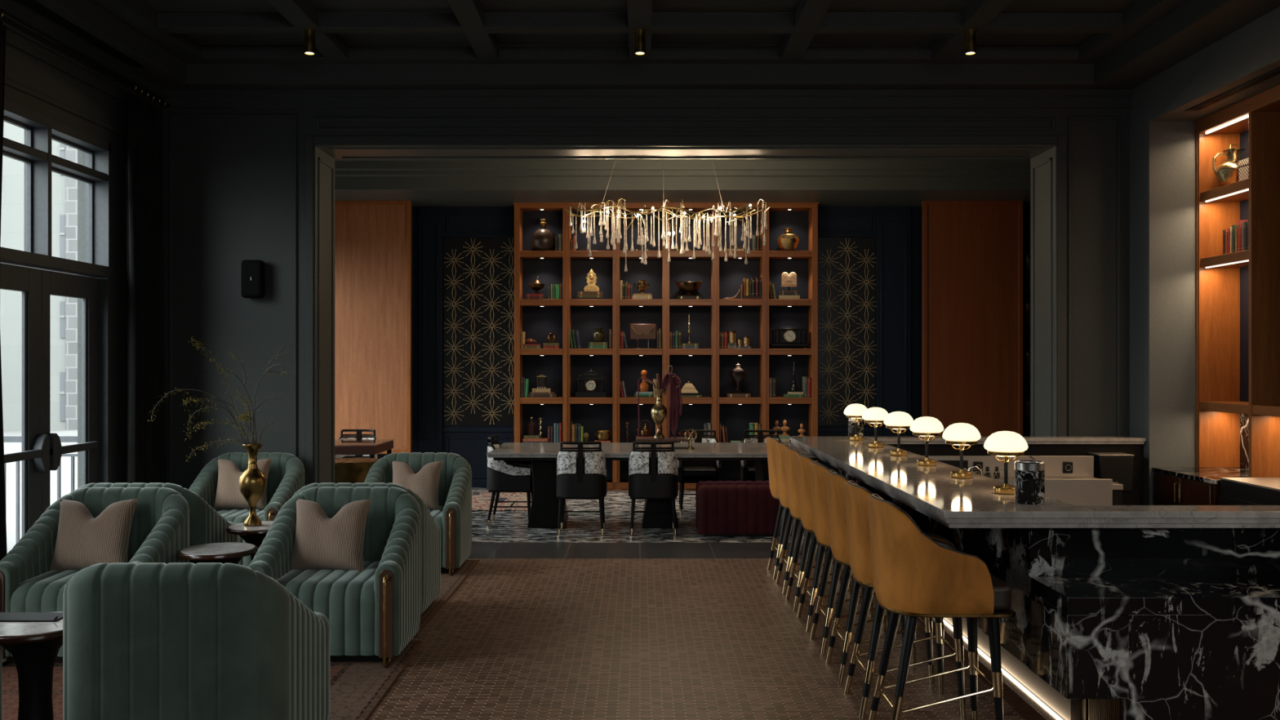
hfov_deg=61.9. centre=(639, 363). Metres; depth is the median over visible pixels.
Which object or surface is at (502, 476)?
dining chair
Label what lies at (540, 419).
candlestick
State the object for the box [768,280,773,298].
book
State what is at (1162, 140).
wall
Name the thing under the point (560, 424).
book
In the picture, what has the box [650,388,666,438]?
brass vase
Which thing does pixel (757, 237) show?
book
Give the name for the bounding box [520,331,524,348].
book
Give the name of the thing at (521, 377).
book
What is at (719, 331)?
book
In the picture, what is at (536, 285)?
urn
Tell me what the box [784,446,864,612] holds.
bar stool
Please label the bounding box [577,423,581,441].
book
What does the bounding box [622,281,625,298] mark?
book
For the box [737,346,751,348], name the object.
book
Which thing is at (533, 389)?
book
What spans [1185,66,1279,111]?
trim
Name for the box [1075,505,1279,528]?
countertop
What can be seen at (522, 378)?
book
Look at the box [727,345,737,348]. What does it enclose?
book
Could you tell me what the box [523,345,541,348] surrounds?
book
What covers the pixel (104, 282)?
trim
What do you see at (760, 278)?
book
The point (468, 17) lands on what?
trim
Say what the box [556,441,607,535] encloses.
dining chair
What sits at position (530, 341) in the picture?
figure
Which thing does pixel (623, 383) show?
book
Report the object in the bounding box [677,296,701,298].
book
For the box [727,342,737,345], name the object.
book
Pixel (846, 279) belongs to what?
decorative wall panel
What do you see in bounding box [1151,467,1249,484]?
countertop
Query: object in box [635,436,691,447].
tray
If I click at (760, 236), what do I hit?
book
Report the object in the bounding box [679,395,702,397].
book
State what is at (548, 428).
book
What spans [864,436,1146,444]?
countertop
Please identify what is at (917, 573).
bar stool
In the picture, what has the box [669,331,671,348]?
book
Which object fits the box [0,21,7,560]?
curtain
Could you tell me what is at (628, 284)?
book
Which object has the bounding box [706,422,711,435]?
book
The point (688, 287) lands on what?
pedestal bowl
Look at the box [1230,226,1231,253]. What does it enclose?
book
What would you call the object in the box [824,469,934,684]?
bar stool
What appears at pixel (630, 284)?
book
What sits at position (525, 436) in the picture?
book
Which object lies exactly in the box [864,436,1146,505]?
countertop
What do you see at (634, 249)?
book
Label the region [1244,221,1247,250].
book
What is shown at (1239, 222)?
book
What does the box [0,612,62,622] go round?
serving tray
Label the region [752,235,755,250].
book
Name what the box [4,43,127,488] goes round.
wall
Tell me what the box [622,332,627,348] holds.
book
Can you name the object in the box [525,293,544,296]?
book
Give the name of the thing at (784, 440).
book
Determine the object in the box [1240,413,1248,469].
backsplash
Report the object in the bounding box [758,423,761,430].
book
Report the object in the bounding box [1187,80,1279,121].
trim
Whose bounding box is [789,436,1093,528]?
countertop
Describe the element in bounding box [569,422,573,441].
book
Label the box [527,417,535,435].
bottle
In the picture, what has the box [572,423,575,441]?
book
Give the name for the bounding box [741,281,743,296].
book
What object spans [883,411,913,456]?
table lamp
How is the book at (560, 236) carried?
on the bookcase at (708, 367)
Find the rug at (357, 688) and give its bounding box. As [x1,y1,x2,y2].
[2,638,423,719]
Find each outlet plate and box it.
[973,462,982,473]
[1062,462,1072,473]
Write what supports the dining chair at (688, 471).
on the floor at (517, 638)
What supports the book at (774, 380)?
on the bookcase at (708, 367)
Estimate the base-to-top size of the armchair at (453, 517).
0.868 m
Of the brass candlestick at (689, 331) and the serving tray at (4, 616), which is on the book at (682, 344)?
the brass candlestick at (689, 331)
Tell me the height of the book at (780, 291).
0.025 m
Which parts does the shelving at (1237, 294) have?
thick shelf, shelf, shelf, crown, panel, thick shelf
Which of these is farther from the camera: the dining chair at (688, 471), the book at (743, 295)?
the book at (743, 295)
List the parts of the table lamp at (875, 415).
lamp shade, stem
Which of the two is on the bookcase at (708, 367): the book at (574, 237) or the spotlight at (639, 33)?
the book at (574, 237)
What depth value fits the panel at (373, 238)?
13.35 m
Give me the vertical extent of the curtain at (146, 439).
3.640 m
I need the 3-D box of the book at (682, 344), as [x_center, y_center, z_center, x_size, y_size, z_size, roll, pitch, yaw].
[0.636,-0.245,13.584,0.213,0.032,0.133,0,0,0]
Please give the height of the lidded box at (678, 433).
0.150 m
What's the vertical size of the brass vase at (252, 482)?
0.525 m
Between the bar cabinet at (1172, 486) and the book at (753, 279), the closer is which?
the bar cabinet at (1172, 486)
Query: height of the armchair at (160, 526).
0.868 m
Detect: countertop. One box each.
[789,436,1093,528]
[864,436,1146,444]
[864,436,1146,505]
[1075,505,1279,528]
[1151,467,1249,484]
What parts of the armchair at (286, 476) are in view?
seat, brass rod, arm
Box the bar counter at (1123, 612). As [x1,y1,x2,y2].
[789,436,1279,719]
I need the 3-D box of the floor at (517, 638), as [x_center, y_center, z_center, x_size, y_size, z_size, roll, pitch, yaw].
[0.500,1.630,6.000,11.000,0.060,16.400,0,0,0]
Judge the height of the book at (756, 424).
0.293 m
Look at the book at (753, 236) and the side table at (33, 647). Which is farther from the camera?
the book at (753, 236)
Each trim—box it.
[0,0,165,137]
[11,0,1279,88]
[93,277,111,482]
[156,0,1123,58]
[160,88,1132,485]
[314,144,1057,483]
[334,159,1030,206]
[418,206,910,487]
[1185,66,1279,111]
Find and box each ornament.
[546,332,556,342]
[684,428,697,449]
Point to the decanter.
(643, 387)
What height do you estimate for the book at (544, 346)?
0.036 m
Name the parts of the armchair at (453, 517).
seat, brass rod, arm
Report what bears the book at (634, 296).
on the bookcase at (708, 367)
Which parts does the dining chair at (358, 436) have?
hide panel, hide panel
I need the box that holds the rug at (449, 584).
[413,559,479,636]
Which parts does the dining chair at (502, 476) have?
leg, leg, hide panel, frame, seat frame, hide panel, leg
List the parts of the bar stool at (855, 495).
leg, seat, leg, foot rail, leg, leg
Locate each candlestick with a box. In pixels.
[538,417,542,438]
[625,422,629,442]
[686,315,691,343]
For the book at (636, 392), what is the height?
0.024 m
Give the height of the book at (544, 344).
0.033 m
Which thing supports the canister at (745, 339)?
on the book at (738, 347)
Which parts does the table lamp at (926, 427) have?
stem, lamp shade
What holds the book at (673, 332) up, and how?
on the bookcase at (708, 367)
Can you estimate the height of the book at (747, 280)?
0.216 m
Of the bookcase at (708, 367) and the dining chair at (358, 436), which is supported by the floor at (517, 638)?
the bookcase at (708, 367)
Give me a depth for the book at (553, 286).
13.53 m
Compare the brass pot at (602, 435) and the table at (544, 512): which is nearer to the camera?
the table at (544, 512)
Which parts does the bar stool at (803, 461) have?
seat, leg, leg, foot rail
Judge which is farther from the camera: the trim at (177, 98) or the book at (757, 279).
the book at (757, 279)
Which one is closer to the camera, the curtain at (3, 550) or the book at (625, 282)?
the curtain at (3, 550)
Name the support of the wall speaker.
attached to the wall at (233, 177)
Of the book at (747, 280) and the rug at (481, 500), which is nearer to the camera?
the rug at (481, 500)
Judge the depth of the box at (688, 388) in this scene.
13.51 m
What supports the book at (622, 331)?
on the bookcase at (708, 367)
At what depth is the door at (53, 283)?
7.82 m
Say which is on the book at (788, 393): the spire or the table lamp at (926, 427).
the spire
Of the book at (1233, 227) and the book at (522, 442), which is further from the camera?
the book at (522, 442)
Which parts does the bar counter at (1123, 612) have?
bar panel, panel, bar panel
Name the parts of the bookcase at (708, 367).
shelf, shelf, shelf, shelf, shelf, shelf, shelf, shelf, shelf, shelf, shelf, shelf, shelf, shelf, rail, shelf, shelf, shelf, shelf, shelf, shelf, shelf, shelf, shelf, shelf, shelf, shelf, shelf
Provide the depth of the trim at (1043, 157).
9.02 m
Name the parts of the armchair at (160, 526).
arm, seat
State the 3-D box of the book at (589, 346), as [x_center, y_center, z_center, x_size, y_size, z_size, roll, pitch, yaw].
[-0.532,-0.216,13.584,0.236,0.039,0.133,0,0,0]
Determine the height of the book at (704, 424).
0.284 m
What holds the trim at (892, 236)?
attached to the wall at (474, 451)
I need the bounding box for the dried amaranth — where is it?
[637,365,682,438]
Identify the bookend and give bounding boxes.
[724,284,742,298]
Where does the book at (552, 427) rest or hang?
on the bookcase at (708, 367)
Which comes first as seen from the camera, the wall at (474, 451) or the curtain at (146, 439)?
the curtain at (146, 439)
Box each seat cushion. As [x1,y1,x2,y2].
[682,466,717,476]
[746,466,755,476]
[990,573,1011,609]
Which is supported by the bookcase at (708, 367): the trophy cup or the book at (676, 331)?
the book at (676, 331)
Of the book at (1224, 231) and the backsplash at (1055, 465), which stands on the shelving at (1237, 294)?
the book at (1224, 231)
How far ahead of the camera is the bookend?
13.59 m
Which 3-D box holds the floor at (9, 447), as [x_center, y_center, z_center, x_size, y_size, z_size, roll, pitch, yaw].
[-32.130,1.900,15.000,55.740,0.100,90.000,0,0,0]
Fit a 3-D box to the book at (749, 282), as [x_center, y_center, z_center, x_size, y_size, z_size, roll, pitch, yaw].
[1.402,-0.965,13.597,0.022,0.199,0.136,0,0,0]
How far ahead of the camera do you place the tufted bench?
9.85 m
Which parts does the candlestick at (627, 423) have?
twisted stem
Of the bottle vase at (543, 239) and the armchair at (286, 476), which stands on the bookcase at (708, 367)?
the bottle vase at (543, 239)
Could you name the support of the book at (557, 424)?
on the bookcase at (708, 367)
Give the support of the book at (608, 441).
on the book
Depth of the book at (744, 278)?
13.53 m
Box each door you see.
[0,262,49,537]
[41,270,99,514]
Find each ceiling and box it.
[139,0,1140,44]
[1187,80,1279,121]
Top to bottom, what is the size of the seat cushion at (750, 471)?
0.075 m
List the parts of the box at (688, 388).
lid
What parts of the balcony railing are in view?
rail, rail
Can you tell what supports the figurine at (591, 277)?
on the book at (578, 292)
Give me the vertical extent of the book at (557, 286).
0.189 m
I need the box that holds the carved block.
[781,271,796,290]
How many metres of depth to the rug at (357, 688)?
5.29 m
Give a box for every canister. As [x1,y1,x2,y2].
[727,330,736,342]
[737,338,742,346]
[742,336,749,346]
[848,417,863,439]
[1014,455,1044,504]
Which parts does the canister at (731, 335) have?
lid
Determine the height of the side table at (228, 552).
0.550 m
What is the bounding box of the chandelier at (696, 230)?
[563,159,769,271]
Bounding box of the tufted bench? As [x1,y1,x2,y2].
[695,480,813,536]
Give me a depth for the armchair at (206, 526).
6.54 m
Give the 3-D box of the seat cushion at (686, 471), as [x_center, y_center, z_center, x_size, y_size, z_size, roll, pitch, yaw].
[0.640,1.163,11.510,0.370,0.075,0.410,0,0,0]
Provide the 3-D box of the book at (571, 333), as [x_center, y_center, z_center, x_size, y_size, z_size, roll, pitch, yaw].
[-0.877,-0.321,13.596,0.061,0.250,0.137,0,0,0]
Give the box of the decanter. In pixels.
[639,369,648,391]
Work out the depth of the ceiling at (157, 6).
7.63 m
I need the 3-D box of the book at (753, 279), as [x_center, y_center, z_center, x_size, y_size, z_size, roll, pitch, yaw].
[1.439,-0.979,13.594,0.044,0.227,0.142,0,0,0]
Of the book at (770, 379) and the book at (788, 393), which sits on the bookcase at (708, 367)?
the book at (770, 379)
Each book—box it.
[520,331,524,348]
[520,377,524,397]
[522,377,524,397]
[522,438,547,441]
[522,441,547,442]
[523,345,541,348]
[524,378,525,397]
[524,435,539,438]
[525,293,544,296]
[525,296,544,298]
[525,378,528,397]
[528,393,556,397]
[529,391,554,394]
[532,388,551,391]
[542,342,559,346]
[542,345,559,348]
[547,285,551,298]
[547,426,551,442]
[551,284,552,298]
[551,426,554,442]
[552,284,555,298]
[554,422,556,442]
[555,235,558,250]
[555,284,559,298]
[556,423,559,442]
[558,233,562,250]
[559,422,562,442]
[560,283,562,298]
[569,239,573,250]
[569,328,573,348]
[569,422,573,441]
[571,328,577,348]
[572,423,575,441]
[573,235,576,250]
[575,329,581,348]
[575,423,578,441]
[577,291,603,295]
[577,294,603,297]
[577,297,603,298]
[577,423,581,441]
[578,248,596,250]
[581,426,583,441]
[588,345,607,348]
[589,342,607,345]
[594,440,610,442]
[609,328,611,348]
[619,280,622,298]
[619,331,622,348]
[619,380,623,397]
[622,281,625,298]
[622,331,623,348]
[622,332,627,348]
[622,380,626,397]
[625,281,626,298]
[627,283,630,298]
[630,284,631,298]
[632,294,652,298]
[634,248,649,250]
[634,393,653,395]
[634,395,653,397]
[635,391,652,393]
[653,378,657,397]
[657,329,658,348]
[658,328,661,348]
[669,237,671,250]
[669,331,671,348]
[671,331,675,348]
[675,330,677,348]
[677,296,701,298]
[678,330,681,348]
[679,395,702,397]
[681,343,698,346]
[681,346,698,348]
[703,423,706,435]
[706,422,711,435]
[719,331,720,348]
[719,423,721,442]
[720,332,724,348]
[721,426,725,442]
[724,332,727,348]
[724,426,728,442]
[726,393,750,397]
[727,248,744,250]
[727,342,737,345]
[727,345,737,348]
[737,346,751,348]
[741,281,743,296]
[742,277,746,295]
[742,295,761,297]
[742,297,761,298]
[746,279,748,295]
[748,280,751,295]
[749,422,754,435]
[750,277,755,295]
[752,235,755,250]
[754,422,758,442]
[755,235,759,250]
[755,277,759,295]
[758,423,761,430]
[759,235,761,250]
[759,277,761,295]
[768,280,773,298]
[768,377,772,397]
[771,283,776,298]
[772,377,776,397]
[777,295,799,298]
[778,292,799,295]
[778,435,789,438]
[779,290,798,292]
[780,438,789,442]
[783,394,803,397]
[786,391,803,394]
[801,376,807,397]
[807,377,811,397]
[1222,230,1225,254]
[1224,228,1227,253]
[1227,227,1230,253]
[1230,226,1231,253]
[1231,225,1237,253]
[1235,228,1237,252]
[1236,220,1247,251]
[1241,221,1244,250]
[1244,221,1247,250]
[1247,219,1248,249]
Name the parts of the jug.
handle, lid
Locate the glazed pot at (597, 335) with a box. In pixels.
[591,327,604,342]
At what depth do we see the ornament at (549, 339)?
13.58 m
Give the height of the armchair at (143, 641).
0.868 m
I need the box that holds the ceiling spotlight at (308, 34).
[302,28,315,54]
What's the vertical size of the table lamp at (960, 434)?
0.285 m
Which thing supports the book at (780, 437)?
on the book at (784, 440)
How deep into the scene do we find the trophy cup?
13.56 m
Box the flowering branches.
[148,336,305,462]
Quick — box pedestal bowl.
[674,280,703,296]
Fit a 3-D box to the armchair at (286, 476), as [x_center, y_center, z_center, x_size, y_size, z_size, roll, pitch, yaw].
[-3.120,1.156,8.379,0.834,0.868,0.787,0,0,0]
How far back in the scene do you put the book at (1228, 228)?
8.14 m
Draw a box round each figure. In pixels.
[525,338,536,344]
[772,420,781,435]
[780,419,789,435]
[797,423,805,436]
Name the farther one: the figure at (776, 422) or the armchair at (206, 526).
the figure at (776, 422)
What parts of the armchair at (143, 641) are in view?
arm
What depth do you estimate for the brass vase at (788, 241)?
13.52 m
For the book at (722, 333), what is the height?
0.202 m
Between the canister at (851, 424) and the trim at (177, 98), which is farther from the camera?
the trim at (177, 98)
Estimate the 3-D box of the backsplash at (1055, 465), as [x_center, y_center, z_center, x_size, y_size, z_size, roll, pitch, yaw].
[2.665,1.153,7.965,1.650,0.893,0.530,0,0,0]
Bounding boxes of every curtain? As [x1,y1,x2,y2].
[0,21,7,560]
[124,92,166,483]
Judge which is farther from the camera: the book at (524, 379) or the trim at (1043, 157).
the book at (524, 379)
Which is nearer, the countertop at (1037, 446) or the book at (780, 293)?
the countertop at (1037, 446)
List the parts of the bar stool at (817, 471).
seat, leg, leg, foot rail, leg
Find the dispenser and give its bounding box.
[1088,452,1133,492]
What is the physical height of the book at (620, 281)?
0.238 m
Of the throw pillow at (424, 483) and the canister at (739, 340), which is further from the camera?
the canister at (739, 340)
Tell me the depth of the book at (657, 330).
13.53 m
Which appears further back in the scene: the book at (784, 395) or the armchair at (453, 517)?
the book at (784, 395)
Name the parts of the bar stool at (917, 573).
leg, leg, foot rail, seat, leg, leg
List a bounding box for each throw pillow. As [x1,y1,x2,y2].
[49,498,138,571]
[213,457,271,510]
[290,498,371,572]
[391,460,443,510]
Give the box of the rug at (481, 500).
[471,490,531,511]
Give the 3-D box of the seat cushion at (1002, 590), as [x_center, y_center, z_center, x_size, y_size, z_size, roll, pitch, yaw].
[1.278,0.945,4.475,0.465,0.100,0.360,0,0,0]
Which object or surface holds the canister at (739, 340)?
on the book at (738, 347)
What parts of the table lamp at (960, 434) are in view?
stem, lamp shade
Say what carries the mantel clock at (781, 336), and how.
on the bookcase at (708, 367)
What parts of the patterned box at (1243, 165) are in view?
lid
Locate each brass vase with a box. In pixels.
[238,443,266,526]
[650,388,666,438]
[777,227,799,250]
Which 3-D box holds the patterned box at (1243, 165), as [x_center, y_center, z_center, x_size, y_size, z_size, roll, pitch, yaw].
[4.620,-1.447,7.990,0.146,0.190,0.246,0,0,0]
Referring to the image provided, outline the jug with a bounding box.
[1213,144,1245,186]
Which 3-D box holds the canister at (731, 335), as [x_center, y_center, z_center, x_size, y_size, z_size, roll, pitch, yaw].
[1.171,-0.342,13.600,0.119,0.155,0.118,0,0,0]
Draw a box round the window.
[0,98,113,278]
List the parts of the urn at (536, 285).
lid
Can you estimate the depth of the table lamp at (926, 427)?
6.15 m
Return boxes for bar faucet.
[967,465,982,475]
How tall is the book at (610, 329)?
0.248 m
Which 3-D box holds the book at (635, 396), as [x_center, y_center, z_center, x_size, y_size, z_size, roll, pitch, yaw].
[0.043,0.411,13.584,0.239,0.024,0.133,0,0,0]
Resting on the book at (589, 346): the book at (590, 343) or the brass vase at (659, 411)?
the book at (590, 343)
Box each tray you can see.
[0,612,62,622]
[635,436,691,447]
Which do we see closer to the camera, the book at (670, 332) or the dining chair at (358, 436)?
the dining chair at (358, 436)
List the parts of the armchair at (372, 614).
arm, seat, brass rod, arm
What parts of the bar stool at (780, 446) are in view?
leg, leg, foot rail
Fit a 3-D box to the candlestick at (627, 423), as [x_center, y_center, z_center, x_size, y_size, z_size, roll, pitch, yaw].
[-0.163,0.894,13.600,0.072,0.300,0.072,0,0,0]
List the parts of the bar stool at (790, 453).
seat, leg, leg, foot rail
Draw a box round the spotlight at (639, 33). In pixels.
[633,28,646,54]
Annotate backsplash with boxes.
[922,455,1123,505]
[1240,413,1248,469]
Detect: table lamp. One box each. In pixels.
[843,403,866,440]
[862,407,888,448]
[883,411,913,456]
[909,416,943,466]
[942,422,981,479]
[983,431,1028,494]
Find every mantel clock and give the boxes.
[575,368,606,397]
[769,327,808,348]
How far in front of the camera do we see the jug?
8.21 m
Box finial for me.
[583,432,588,441]
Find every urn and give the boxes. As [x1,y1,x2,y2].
[528,277,545,293]
[729,363,746,393]
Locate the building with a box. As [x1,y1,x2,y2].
[0,121,77,430]
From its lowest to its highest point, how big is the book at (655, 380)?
0.232 m
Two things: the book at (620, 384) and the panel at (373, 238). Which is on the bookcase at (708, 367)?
the book at (620, 384)
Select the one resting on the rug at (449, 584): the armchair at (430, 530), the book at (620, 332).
the armchair at (430, 530)
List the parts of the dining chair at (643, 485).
leg, hide panel, frame, seat frame, hide panel, leg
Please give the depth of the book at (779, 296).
13.52 m
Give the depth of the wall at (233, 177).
8.80 m
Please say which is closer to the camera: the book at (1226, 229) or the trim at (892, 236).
the book at (1226, 229)
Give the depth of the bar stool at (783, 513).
8.01 m
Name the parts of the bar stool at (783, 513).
leg, leg, foot rail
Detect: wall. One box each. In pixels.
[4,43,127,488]
[160,107,1129,488]
[355,206,921,479]
[1129,6,1279,505]
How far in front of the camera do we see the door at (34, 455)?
7.09 m
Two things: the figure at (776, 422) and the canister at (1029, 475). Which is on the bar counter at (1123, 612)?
the canister at (1029, 475)
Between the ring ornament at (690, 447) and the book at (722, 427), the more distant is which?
the book at (722, 427)
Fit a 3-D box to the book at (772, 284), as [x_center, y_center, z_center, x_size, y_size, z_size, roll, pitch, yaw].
[1.701,-0.923,13.596,0.062,0.198,0.138,0,0,0]
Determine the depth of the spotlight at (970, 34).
7.71 m
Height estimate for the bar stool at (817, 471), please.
1.048 m
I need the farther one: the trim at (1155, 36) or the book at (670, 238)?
the book at (670, 238)
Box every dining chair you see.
[334,429,377,458]
[486,435,533,526]
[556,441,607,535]
[628,441,678,535]
[677,430,722,515]
[740,430,781,481]
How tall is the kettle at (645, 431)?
0.204 m
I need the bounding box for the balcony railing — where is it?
[3,435,77,542]
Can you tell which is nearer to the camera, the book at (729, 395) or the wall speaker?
the wall speaker
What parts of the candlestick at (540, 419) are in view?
twisted stem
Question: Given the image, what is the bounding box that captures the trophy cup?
[635,280,648,293]
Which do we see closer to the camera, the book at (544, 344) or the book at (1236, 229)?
the book at (1236, 229)
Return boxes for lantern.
[536,374,546,388]
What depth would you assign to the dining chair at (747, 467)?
11.69 m
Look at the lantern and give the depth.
13.55 m
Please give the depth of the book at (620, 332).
13.53 m
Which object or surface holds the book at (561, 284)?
on the bookcase at (708, 367)
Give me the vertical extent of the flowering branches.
0.809 m
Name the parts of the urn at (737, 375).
lid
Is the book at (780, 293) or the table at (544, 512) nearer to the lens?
the table at (544, 512)
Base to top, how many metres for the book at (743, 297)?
0.020 m
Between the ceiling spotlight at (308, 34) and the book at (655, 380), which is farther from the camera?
the book at (655, 380)
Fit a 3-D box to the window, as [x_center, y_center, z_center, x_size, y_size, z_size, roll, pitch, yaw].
[-4.075,-1.160,7.240,0.190,1.020,1.640,0,0,0]
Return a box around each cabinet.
[992,478,1112,505]
[1151,467,1249,505]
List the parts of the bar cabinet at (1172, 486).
door, pull, pull, door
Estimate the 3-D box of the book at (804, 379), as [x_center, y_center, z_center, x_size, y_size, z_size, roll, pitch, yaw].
[2.101,0.292,13.594,0.050,0.263,0.143,0,0,0]
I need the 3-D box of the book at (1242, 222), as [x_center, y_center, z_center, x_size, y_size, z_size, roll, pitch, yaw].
[4.566,-0.948,7.960,0.148,0.230,0.028,0,0,0]
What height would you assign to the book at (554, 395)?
0.044 m
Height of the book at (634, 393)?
0.020 m
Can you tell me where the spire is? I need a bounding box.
[790,362,798,391]
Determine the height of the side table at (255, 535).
0.550 m
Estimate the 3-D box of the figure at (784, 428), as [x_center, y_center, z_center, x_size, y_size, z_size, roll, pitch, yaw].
[1.846,0.811,13.600,0.102,0.199,0.102,0,0,42]
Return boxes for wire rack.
[964,466,1009,478]
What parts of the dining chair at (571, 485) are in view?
leg, leg, hide panel, seat frame, frame, hide panel, leg, leg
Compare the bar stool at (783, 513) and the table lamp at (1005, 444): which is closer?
the table lamp at (1005, 444)
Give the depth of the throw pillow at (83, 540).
5.97 m
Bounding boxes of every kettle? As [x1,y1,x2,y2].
[635,420,651,436]
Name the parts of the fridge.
door, panel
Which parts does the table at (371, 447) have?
glass, leg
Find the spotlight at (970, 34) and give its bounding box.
[964,28,977,54]
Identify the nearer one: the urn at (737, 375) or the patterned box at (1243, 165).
the patterned box at (1243, 165)
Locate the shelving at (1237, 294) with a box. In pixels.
[1194,84,1279,477]
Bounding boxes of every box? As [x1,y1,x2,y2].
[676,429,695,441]
[679,381,697,395]
[1238,157,1248,181]
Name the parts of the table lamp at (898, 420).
lamp shade, stem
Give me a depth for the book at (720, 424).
13.53 m
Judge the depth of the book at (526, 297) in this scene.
13.52 m
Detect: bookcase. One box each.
[512,202,818,490]
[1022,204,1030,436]
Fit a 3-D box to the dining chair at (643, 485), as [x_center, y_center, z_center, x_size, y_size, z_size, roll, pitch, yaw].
[0.125,1.164,10.163,0.470,0.877,0.464,0,0,0]
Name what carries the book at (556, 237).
on the bookcase at (708, 367)
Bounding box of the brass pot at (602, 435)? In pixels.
[595,430,611,440]
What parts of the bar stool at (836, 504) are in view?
leg, seat, leg, foot rail, leg, leg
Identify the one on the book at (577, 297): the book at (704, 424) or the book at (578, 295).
the book at (578, 295)
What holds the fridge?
on the floor at (517, 638)
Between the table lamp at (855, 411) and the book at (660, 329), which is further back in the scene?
the book at (660, 329)
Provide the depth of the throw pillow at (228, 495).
8.41 m
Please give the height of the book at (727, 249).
0.022 m
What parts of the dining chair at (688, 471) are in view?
leg, leg, hide panel, seat frame, frame, hide panel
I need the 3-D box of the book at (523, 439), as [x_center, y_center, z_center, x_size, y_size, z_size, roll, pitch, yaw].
[-1.331,0.964,13.584,0.313,0.035,0.133,0,0,0]
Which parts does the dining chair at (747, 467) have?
hide panel, seat frame, frame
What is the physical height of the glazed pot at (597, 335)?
0.184 m
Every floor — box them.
[3,429,77,552]
[366,487,1026,719]
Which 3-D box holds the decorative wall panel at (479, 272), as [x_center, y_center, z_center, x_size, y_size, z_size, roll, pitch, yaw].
[-2.044,-0.420,13.829,1.002,2.440,0.038,0,0,0]
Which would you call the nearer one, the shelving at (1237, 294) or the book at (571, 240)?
the shelving at (1237, 294)
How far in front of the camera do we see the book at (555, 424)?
13.53 m
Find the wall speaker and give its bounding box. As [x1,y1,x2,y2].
[241,259,265,297]
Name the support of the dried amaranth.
in the brass vase at (659, 411)
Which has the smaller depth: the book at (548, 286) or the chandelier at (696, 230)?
the chandelier at (696, 230)
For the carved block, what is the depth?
13.58 m
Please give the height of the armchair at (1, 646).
0.868 m
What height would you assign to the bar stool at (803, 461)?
1.048 m
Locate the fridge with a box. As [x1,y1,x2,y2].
[1218,477,1279,505]
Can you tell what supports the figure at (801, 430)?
on the book
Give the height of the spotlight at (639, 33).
0.165 m
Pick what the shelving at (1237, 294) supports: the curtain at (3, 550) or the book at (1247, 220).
the book at (1247, 220)
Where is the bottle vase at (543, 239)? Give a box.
[531,218,555,250]
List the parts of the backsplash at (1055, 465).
control plate, splash panel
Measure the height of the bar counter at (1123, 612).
1.010 m
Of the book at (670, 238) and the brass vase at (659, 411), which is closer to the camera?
the brass vase at (659, 411)
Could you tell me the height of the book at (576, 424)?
0.284 m
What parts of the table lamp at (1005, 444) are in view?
stem, lamp shade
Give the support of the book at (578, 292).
on the book at (578, 295)
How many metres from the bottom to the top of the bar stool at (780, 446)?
1.048 m
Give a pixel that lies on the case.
(637, 331)
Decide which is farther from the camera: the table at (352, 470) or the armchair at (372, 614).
the table at (352, 470)
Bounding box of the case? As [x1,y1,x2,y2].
[629,324,656,348]
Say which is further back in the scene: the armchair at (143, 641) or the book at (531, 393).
the book at (531, 393)
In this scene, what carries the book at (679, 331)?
on the bookcase at (708, 367)
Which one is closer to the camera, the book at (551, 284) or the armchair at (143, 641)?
the armchair at (143, 641)
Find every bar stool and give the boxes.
[766,435,834,579]
[774,440,851,594]
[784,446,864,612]
[795,453,886,631]
[808,460,906,656]
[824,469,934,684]
[843,480,966,719]
[867,493,1015,719]
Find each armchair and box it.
[0,487,189,665]
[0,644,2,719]
[62,562,329,719]
[76,482,238,564]
[188,452,304,566]
[248,486,421,667]
[292,482,440,613]
[364,452,471,575]
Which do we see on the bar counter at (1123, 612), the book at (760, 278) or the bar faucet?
the bar faucet
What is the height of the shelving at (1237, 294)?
2.745 m
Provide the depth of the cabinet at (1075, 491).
6.78 m
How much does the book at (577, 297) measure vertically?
0.019 m
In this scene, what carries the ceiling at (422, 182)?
attached to the wall at (233, 177)
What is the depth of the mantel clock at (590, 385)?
13.54 m
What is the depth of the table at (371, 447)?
10.60 m
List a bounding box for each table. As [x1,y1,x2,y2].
[0,611,62,719]
[177,542,257,564]
[226,520,273,560]
[334,439,393,457]
[334,457,378,484]
[486,442,821,528]
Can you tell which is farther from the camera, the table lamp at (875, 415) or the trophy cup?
the trophy cup
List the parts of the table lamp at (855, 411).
lamp shade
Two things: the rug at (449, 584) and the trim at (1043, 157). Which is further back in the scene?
the trim at (1043, 157)
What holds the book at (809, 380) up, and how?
on the bookcase at (708, 367)
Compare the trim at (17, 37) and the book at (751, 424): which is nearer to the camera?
the trim at (17, 37)
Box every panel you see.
[334,200,411,453]
[921,200,1022,436]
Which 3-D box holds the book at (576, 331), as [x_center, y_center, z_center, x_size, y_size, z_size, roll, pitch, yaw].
[-0.785,-0.315,13.596,0.062,0.236,0.138,0,0,0]

